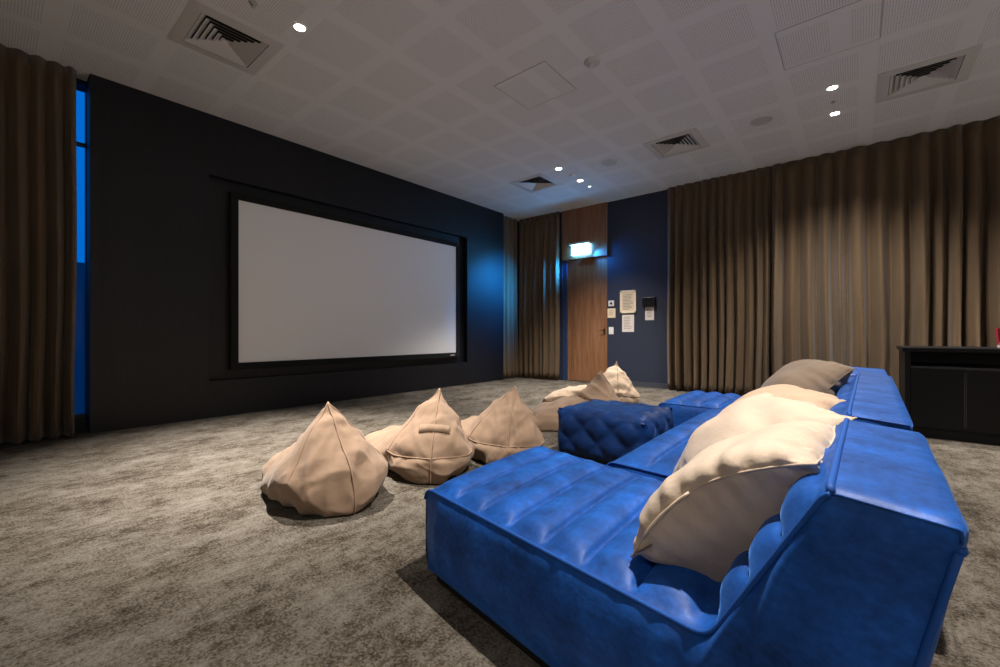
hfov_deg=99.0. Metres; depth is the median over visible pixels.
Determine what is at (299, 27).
recessed light
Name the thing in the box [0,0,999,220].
ceiling
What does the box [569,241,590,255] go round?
exit sign
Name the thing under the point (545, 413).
bean bag
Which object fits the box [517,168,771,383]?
wall
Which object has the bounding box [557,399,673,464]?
tufted ottoman
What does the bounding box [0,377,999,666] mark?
floor
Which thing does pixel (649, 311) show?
paper notice
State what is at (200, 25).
ceiling vent
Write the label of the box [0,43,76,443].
curtain
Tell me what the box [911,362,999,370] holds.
shelf
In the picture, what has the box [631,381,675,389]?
baseboard
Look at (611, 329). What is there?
light switch
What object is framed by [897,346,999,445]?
media cabinet
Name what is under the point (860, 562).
sofa
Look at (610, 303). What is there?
thermostat
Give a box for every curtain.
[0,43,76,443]
[503,215,518,378]
[519,212,559,379]
[667,166,771,394]
[771,116,999,390]
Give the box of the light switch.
[609,327,613,333]
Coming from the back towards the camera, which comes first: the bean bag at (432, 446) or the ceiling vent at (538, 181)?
the ceiling vent at (538, 181)
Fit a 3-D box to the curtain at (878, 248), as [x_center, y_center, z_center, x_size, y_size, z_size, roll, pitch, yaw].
[5.635,-0.806,5.273,3.934,3.582,0.310,0,0,40]
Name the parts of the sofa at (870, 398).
seat, panel, backrest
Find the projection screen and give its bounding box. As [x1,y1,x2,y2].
[229,191,459,369]
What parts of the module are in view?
seat, backrest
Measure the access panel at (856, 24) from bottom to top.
0.004 m
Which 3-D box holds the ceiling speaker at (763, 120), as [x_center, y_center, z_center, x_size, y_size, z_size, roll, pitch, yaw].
[3.193,-2.597,5.224,0.244,0.006,0.244,0,0,40]
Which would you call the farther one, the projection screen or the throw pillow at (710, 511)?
the projection screen
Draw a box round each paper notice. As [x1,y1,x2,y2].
[622,315,633,331]
[645,307,653,319]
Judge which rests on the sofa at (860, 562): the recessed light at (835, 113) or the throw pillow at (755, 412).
the throw pillow at (755, 412)
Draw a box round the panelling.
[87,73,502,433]
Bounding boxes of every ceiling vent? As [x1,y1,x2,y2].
[166,0,284,75]
[507,173,563,192]
[641,128,710,159]
[875,44,982,103]
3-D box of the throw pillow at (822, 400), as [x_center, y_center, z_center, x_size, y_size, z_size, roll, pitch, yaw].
[1.301,0.478,2.099,0.516,0.450,0.591,0,0,4]
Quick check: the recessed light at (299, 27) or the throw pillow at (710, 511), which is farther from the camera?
the recessed light at (299, 27)
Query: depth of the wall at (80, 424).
4.38 m
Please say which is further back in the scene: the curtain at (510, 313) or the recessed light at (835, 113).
the curtain at (510, 313)
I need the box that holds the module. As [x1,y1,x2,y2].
[658,366,887,426]
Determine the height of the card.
0.185 m
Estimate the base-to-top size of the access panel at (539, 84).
0.004 m
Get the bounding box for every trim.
[563,261,567,379]
[606,202,607,255]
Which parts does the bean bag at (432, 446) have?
handle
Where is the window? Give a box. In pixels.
[74,81,86,418]
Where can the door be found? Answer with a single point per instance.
(587, 278)
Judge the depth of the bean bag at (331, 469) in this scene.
2.40 m
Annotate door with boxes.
[568,256,606,381]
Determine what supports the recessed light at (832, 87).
in the ceiling
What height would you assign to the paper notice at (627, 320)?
0.330 m
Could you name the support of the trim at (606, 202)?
attached to the wall at (637, 258)
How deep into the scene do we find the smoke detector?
4.05 m
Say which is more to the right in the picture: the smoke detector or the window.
the smoke detector
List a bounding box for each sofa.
[424,418,968,666]
[607,372,912,481]
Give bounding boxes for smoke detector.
[584,56,599,68]
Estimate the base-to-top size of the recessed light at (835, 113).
0.006 m
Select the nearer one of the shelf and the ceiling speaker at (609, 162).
the shelf
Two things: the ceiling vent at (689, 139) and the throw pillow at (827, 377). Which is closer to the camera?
the throw pillow at (827, 377)
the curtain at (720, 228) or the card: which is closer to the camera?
the curtain at (720, 228)
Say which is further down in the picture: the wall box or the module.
the module
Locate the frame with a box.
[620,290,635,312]
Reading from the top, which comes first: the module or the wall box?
the wall box
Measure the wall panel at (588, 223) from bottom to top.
1.047 m
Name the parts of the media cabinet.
panel, door, panel, panel, panel, edge pull, edge pull, door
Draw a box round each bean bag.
[261,402,387,516]
[365,388,474,484]
[461,386,543,463]
[530,371,620,430]
[542,361,640,403]
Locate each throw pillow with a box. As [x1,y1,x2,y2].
[630,420,835,581]
[673,393,856,472]
[733,384,845,409]
[760,359,855,395]
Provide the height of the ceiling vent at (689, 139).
0.152 m
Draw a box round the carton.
[995,328,999,347]
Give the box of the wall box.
[642,297,655,306]
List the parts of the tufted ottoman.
panel, panel, panel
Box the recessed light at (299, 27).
[292,22,306,32]
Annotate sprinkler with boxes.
[248,0,257,8]
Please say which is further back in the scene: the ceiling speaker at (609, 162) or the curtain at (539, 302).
the curtain at (539, 302)
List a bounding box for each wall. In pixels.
[75,78,86,431]
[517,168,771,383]
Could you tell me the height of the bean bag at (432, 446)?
0.583 m
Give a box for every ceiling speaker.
[601,159,616,165]
[749,116,772,125]
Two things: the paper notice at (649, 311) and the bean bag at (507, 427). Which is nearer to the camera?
the bean bag at (507, 427)
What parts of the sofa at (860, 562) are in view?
panel, seat, panel, backrest, panel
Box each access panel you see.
[494,61,575,108]
[774,0,883,69]
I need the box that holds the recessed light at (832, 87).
[825,84,839,90]
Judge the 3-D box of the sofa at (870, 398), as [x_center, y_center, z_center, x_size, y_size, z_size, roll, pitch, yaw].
[1.531,0.632,2.500,1.222,0.736,2.116,0,0,40]
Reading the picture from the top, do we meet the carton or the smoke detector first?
the smoke detector
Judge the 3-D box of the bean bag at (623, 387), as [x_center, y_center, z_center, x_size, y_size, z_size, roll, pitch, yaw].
[1.242,0.695,5.902,1.307,0.612,0.646,0,0,10]
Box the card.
[607,308,614,317]
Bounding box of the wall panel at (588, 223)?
[562,202,605,260]
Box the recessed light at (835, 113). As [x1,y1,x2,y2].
[829,111,840,115]
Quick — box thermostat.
[608,300,613,305]

